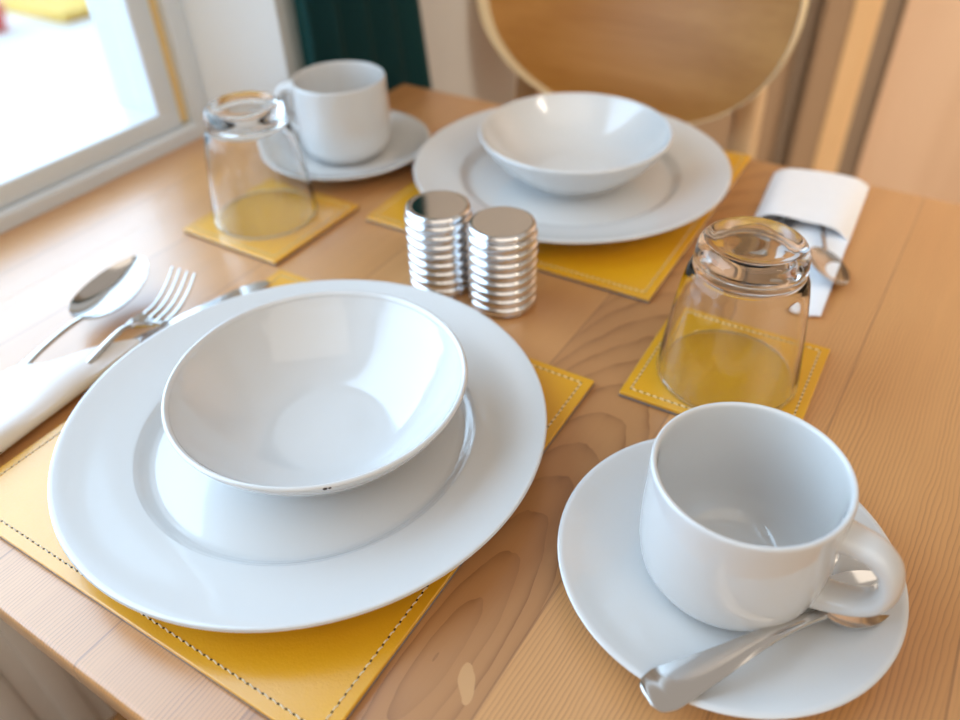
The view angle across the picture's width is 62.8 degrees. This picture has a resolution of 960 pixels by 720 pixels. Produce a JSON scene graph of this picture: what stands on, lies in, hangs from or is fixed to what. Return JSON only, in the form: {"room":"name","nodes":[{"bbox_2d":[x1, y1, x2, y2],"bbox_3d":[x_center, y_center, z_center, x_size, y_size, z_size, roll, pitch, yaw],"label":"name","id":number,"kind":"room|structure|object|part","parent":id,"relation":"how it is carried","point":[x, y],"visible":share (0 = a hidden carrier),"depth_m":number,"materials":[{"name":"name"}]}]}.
{"room":"dining room","nodes":[
{"label":"dining room","id":0,"kind":"room"},
{"bbox_2d":[274,0,544,111],"bbox_3d":[-0.755,-0.141,-0.035,0.165,2.440,4.500,21,45,25],"label":"wall","id":1,"kind":"structure","parent":0,"point":[463,60],"depth_m":1.00,"materials":[{"name":"beige paint"}]},
{"bbox_2d":[0,618,114,719],"bbox_3d":[-0.536,0.414,0.571,0.043,0.520,1.200,21,45,25],"label":"chair","id":2,"kind":"object","parent":1,"relation":"attached to","point":[33,686],"visible":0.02,"depth_m":0.70,"materials":[{"name":"wood"}]},
{"bbox_2d":[0,0,209,302],"bbox_3d":[-0.713,-0.226,-0.062,0.174,1.175,1.603,21,45,25],"label":"window","id":3,"kind":"structure","parent":1,"relation":"in","point":[67,193],"depth_m":0.72,"materials":[{"name":"white plastic"}]},
{"bbox_3d":[-0.749,-0.245,-0.039,0.061,1.096,1.534,21,45,25],"label":"sash","id":4,"kind":"part","parent":3,"relation":"part of","materials":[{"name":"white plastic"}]},
{"bbox_3d":[-0.664,0.229,0.287,0.094,0.026,1.602,21,45,25],"label":"sill","id":5,"kind":"part","parent":3,"relation":"part of","materials":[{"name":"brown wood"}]},
{"bbox_2d":[180,0,294,114],"bbox_3d":[-0.286,-0.686,0.474,0.165,1.175,0.048,21,45,25],"label":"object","id":6,"kind":"structure","parent":1,"relation":"attached to","point":[236,44],"depth_m":0.76,"materials":[{"name":"white paint"}]},
{"bbox_3d":[-0.144,-1.279,0.085,0.016,0.016,0.360,21,45,25],"label":"curtain rod","id":7,"kind":"object","parent":1,"relation":"attached to","visible":0},
{"bbox_2d":[293,0,431,91],"bbox_3d":[-0.115,-0.537,0.705,0.017,1.910,0.250,21,45,25],"label":"curtain","id":8,"kind":"object","parent":7,"relation":"hanging from","point":[388,35],"visible":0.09,"depth_m":0.84,"materials":[{"name":"teal fabric"}]},
{"bbox_2d":[690,28,801,162],"bbox_3d":[0.397,-1.211,1.205,0.550,2.440,0.100,21,45,25],"label":"wall","id":9,"kind":"structure","parent":0,"point":[717,129],"depth_m":1.60,"materials":[{"name":"beige paint"}]},
{"bbox_2d":[771,0,959,203],"bbox_3d":[1.010,-0.784,0.977,1.002,2.040,0.124,21,45,25],"label":"door","id":10,"kind":"structure","parent":9,"relation":"in","point":[873,96],"depth_m":1.45,"materials":[{"name":"beige paint"}]},
{"bbox_3d":[0.667,-0.932,1.170,0.093,2.040,0.082,21,45,25],"label":"casing","id":11,"kind":"part","parent":10,"relation":"part of","materials":[{"name":"beige paint"}]},
{"bbox_3d":[0.666,-0.900,1.132,0.044,2.040,0.002,21,45,25],"label":"architrave","id":12,"kind":"part","parent":10,"relation":"part of","materials":[{"name":"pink wood"}]},
{"bbox_3d":[0.812,1.407,-0.020,4.100,0.050,4.500,21,45,25],"label":"floor","id":13,"kind":"structure","parent":0,"visible":0},
{"bbox_2d":[109,712,126,719],"bbox_3d":[-0.187,0.381,0.468,0.392,0.965,0.460,21,45,25],"label":"dining chair","id":14,"kind":"object","parent":13,"relation":"on","point":[117,716],"visible":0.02,"depth_m":0.63,"materials":[{"name":"brown wood"}]},
{"bbox_2d":[0,84,959,719],"bbox_3d":[0.247,0.339,0.675,1.181,0.740,0.653,21,45,25],"label":"dining table","id":15,"kind":"object","parent":13,"relation":"on","point":[505,638],"visible":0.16,"depth_m":0.45,"materials":[{"name":"brown wood"}]},
{"bbox_2d":[0,339,139,453],"bbox_3d":[-0.286,0.027,0.477,0.055,0.019,0.162,17,43,22],"label":"paper napkin","id":16,"kind":"object","parent":15,"relation":"on","point":[30,394],"visible":0.94,"depth_m":0.48,"materials":[{"name":"white paper"}]},
{"bbox_2d":[18,256,148,364],"bbox_3d":[-0.283,-0.008,0.515,0.043,0.016,0.200,11,43,16],"label":"tablespoon","id":17,"kind":"object","parent":16,"relation":"in","point":[112,289],"visible":1,"depth_m":0.56,"materials":[{"name":"metal"}]},
{"bbox_3d":[-0.294,0.013,0.491,0.016,0.008,0.132,11,43,15],"label":"handle","id":18,"kind":"part","parent":17,"relation":"part of","materials":[{"name":"metal"}]},
{"bbox_2d":[69,256,148,319],"bbox_3d":[-0.262,-0.049,0.561,0.043,0.015,0.070,11,43,16],"label":"spoon bowl","id":19,"kind":"object","parent":17,"relation":"on","point":[112,289],"depth_m":0.57,"materials":[{"name":"metal"}]},
{"bbox_2d":[0,266,195,452],"bbox_3d":[-0.250,0.002,0.495,0.024,0.019,0.193,16,45,21],"label":"fork","id":20,"kind":"object","parent":16,"relation":"in","point":[142,319],"visible":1,"depth_m":0.54,"materials":[{"name":"metal"}]},
{"bbox_3d":[-0.263,0.021,0.479,0.016,0.013,0.137,16,45,21],"label":"handle","id":21,"kind":"part","parent":20,"relation":"part of","materials":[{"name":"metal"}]},
{"bbox_2d":[133,281,268,342],"bbox_3d":[-0.229,-0.012,0.525,0.019,0.007,0.205,31,50,33],"label":"table knife","id":22,"kind":"object","parent":16,"relation":"in","point":[260,285],"visible":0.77,"depth_m":0.56,"materials":[{"name":"metal"}]},
{"bbox_2d":[183,192,358,265],"bbox_3d":[-0.174,-0.119,0.661,0.103,0.005,0.103,21,45,25],"label":"coaster","id":23,"kind":"object","parent":15,"relation":"on","point":[331,211],"visible":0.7,"depth_m":0.64,"materials":[{"name":"yellow leather"}]},
{"bbox_2d":[203,91,317,238],"bbox_3d":[-0.181,-0.160,0.634,0.086,0.095,0.086,17,43,21],"label":"glass tumbler","id":24,"kind":"object","parent":23,"relation":"on","point":[260,185],"visible":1,"depth_m":0.61,"materials":[{"name":"clear glass"}]},
{"bbox_2d":[0,270,593,719],"bbox_3d":[-0.108,0.046,0.459,0.261,0.005,0.262,20,45,25],"label":"placemat","id":25,"kind":"object","parent":15,"relation":"on","point":[321,672],"visible":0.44,"depth_m":0.36,"materials":[{"name":"yellow leather"}]},
{"bbox_2d":[47,279,546,632],"bbox_3d":[-0.098,0.038,0.449,0.271,0.021,0.271,15,43,20],"label":"dinner plate","id":26,"kind":"object","parent":25,"relation":"on","point":[166,540],"visible":0.67,"depth_m":0.41,"materials":[{"name":"white ceramic"}]},
{"bbox_2d":[161,290,467,496],"bbox_3d":[-0.087,0.025,0.439,0.163,0.044,0.163,24,46,28],"label":"bowl","id":27,"kind":"object","parent":26,"relation":"on","point":[317,393],"visible":1,"depth_m":0.45,"materials":[{"name":"white ceramic"}]},
{"bbox_2d":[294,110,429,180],"bbox_3d":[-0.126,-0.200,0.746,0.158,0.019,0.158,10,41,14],"label":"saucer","id":28,"kind":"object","parent":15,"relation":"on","point":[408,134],"visible":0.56,"depth_m":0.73,"materials":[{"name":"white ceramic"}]},
{"bbox_2d":[273,61,390,164],"bbox_3d":[-0.131,-0.230,0.732,0.086,0.072,0.102,-29,47,-29],"label":"coffee cup","id":29,"kind":"object","parent":28,"relation":"on","point":[342,116],"visible":0.94,"depth_m":0.71,"materials":[{"name":"white ceramic"}]},
{"bbox_3d":[-0.177,-0.237,0.738,0.032,0.052,0.018,10,41,14],"label":"handle","id":30,"kind":"part","parent":29,"relation":"part of","materials":[{"name":"white ceramic"}]},
{"bbox_2d":[404,190,472,296],"bbox_3d":[-0.028,-0.083,0.564,0.049,0.064,0.049,21,45,25],"label":"shaker","id":31,"kind":"object","parent":15,"relation":"on","point":[436,222],"visible":0.84,"depth_m":0.55,"materials":[{"name":"silver metal"}]},
{"bbox_2d":[466,206,538,317],"bbox_3d":[0.016,-0.068,0.544,0.049,0.064,0.049,21,45,25],"label":"shaker","id":32,"kind":"object","parent":15,"relation":"on","point":[502,241],"visible":1,"depth_m":0.53,"materials":[{"name":"silver metal"}]},
{"bbox_2d":[365,150,751,302],"bbox_3d":[0.077,-0.152,0.690,0.250,0.005,0.259,20,44,24],"label":"placemat","id":33,"kind":"object","parent":15,"relation":"on","point":[636,269],"visible":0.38,"depth_m":0.60,"materials":[{"name":"yellow leather"}]},
{"bbox_2d":[413,107,731,243],"bbox_3d":[0.078,-0.165,0.686,0.271,0.021,0.271,15,43,20],"label":"dinner plate","id":34,"kind":"object","parent":33,"relation":"on","point":[694,174],"visible":0.56,"depth_m":0.66,"materials":[{"name":"white ceramic"}]},
{"bbox_2d":[479,92,673,197],"bbox_3d":[0.081,-0.178,0.677,0.163,0.044,0.163,18,44,22],"label":"bowl","id":35,"kind":"object","parent":34,"relation":"on","point":[566,145],"visible":1,"depth_m":0.70,"materials":[{"name":"white ceramic"}]},
{"bbox_2d":[619,319,829,419],"bbox_3d":[0.156,0.007,0.495,0.103,0.005,0.103,20,44,24],"label":"coaster","id":36,"kind":"object","parent":15,"relation":"on","point":[644,385],"visible":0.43,"depth_m":0.48,"materials":[{"name":"yellow leather"}]},
{"bbox_2d":[656,216,810,409],"bbox_3d":[0.152,-0.029,0.461,0.086,0.095,0.086,17,43,21],"label":"glass tumbler","id":37,"kind":"object","parent":36,"relation":"on","point":[736,328],"visible":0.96,"depth_m":0.44,"materials":[{"name":"clear glass"}]},
{"bbox_2d":[557,438,908,719],"bbox_3d":[0.116,0.098,0.376,0.158,0.019,0.158,-10,40,-10],"label":"saucer","id":38,"kind":"object","parent":15,"relation":"on","point":[823,666],"visible":0.45,"depth_m":0.35,"materials":[{"name":"white ceramic"}]},
{"bbox_2d":[640,570,888,712],"bbox_3d":[0.127,0.118,0.339,0.134,0.012,0.027,-16,42,-16],"label":"teaspoon","id":39,"kind":"object","parent":38,"relation":"on","point":[670,686],"visible":0.82,"depth_m":0.33,"materials":[{"name":"metal"}]},
{"bbox_3d":[0.109,0.123,0.330,0.093,0.007,0.019,-17,42,-18],"label":"handle","id":40,"kind":"part","parent":39,"relation":"part of","materials":[{"name":"metal"}]},
{"bbox_2d":[825,570,888,628],"bbox_3d":[0.169,0.108,0.353,0.043,0.007,0.027,-15,41,-20],"label":"spoon bowl","id":41,"kind":"object","parent":39,"relation":"on","point":[856,577],"depth_m":0.35,"materials":[{"name":"metal"}]},
{"bbox_2d":[639,402,905,631],"bbox_3d":[0.119,0.078,0.349,0.086,0.072,0.102,-13,41,-13],"label":"coffee cup","id":42,"kind":"object","parent":38,"relation":"on","point":[748,511],"visible":1,"depth_m":0.34,"materials":[{"name":"white ceramic"}]},
{"bbox_3d":[0.157,0.091,0.327,0.032,0.052,0.018,26,47,30],"label":"handle","id":43,"kind":"part","parent":42,"relation":"part of","materials":[{"name":"white ceramic"}]},
{"bbox_2d":[754,169,868,315],"bbox_3d":[0.252,-0.101,0.615,0.079,0.012,0.212,17,43,21],"label":"paper napkin","id":44,"kind":"object","parent":15,"relation":"on","point":[834,201],"visible":0.84,"depth_m":0.63,"materials":[{"name":"white paper"}]},
{"bbox_2d":[763,215,781,221],"bbox_3d":[0.219,-0.099,0.617,0.017,0.006,0.195,24,46,28],"label":"table knife","id":45,"kind":"object","parent":44,"relation":"in","point":[777,218],"visible":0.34,"depth_m":0.63,"materials":[{"name":"metal"}]},
{"bbox_2d":[783,217,798,227],"bbox_3d":[0.233,-0.099,0.610,0.023,0.012,0.184,22,46,26],"label":"fork","id":46,"kind":"object","parent":44,"relation":"in","point":[790,222],"visible":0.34,"depth_m":0.63,"materials":[{"name":"metal"}]},
{"bbox_2d":[810,224,849,284],"bbox_3d":[0.261,-0.098,0.608,0.031,0.013,0.150,4,40,8],"label":"tablespoon","id":47,"kind":"object","parent":44,"relation":"in","point":[820,256],"visible":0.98,"depth_m":0.58,"materials":[{"name":"metal"}]},
{"bbox_3d":[0.271,-0.112,0.628,0.012,0.005,0.099,23,41,-1],"label":"handle","id":48,"kind":"part","parent":47,"relation":"part of","materials":[{"name":"silver metal"}]},
{"bbox_2d":[810,247,849,284],"bbox_3d":[0.253,-0.067,0.572,0.032,0.009,0.052,23,41,-1],"label":"spoon bowl","id":49,"kind":"object","parent":47,"relation":"on","point":[820,256],"depth_m":0.58,"materials":[{"name":"metal"}]},
{"bbox_2d":[478,0,808,159],"bbox_3d":[0.090,-0.072,1.003,0.392,0.965,0.460,23,46,27],"label":"dining chair","id":50,"kind":"object","parent":13,"relation":"on","point":[689,62],"visible":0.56,"depth_m":0.91,"materials":[{"name":"brown wood"}]},
{"bbox_3d":[0.061,-0.134,1.252,0.057,0.743,0.062,23,46,27],"label":"leg","id":51,"kind":"part","parent":50,"relation":"part of","materials":[{"name":"brown wood"}]},
{"bbox_3d":[0.321,-0.026,1.110,0.057,0.743,0.062,23,46,27],"label":"leg","id":52,"kind":"part","parent":50,"relation":"part of","materials":[{"name":"brown wood"}]},
{"label":"outside","id":53,"kind":"structure","parent":0,"visible":0},
{"bbox_2d":[0,10,119,152],"bbox_3d":[-4.905,-3.394,7.449,15.140,0.150,24.000,21,45,25],"label":"ground","id":54,"kind":"structure","parent":53,"point":[54,76],"depth_m":5.56,"materials":[{"name":"white"}]},
{"bbox_2d":[0,1,7,31],"bbox_3d":[-3.973,-2.787,6.408,0.242,0.192,0.242,21,45,25],"label":"tub","id":55,"kind":"object","parent":54,"relation":"on","point":[3,25],"visible":1,"depth_m":6.40,"materials":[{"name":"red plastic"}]},
{"bbox_2d":[0,0,90,23],"bbox_3d":[-4.335,-3.440,7.300,2.600,0.080,0.770,21,45,25],"label":"kerb","id":56,"kind":"object","parent":54,"relation":"on","point":[59,11],"visible":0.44,"depth_m":6.67,"materials":[{"name":"yellow"}]}
]}

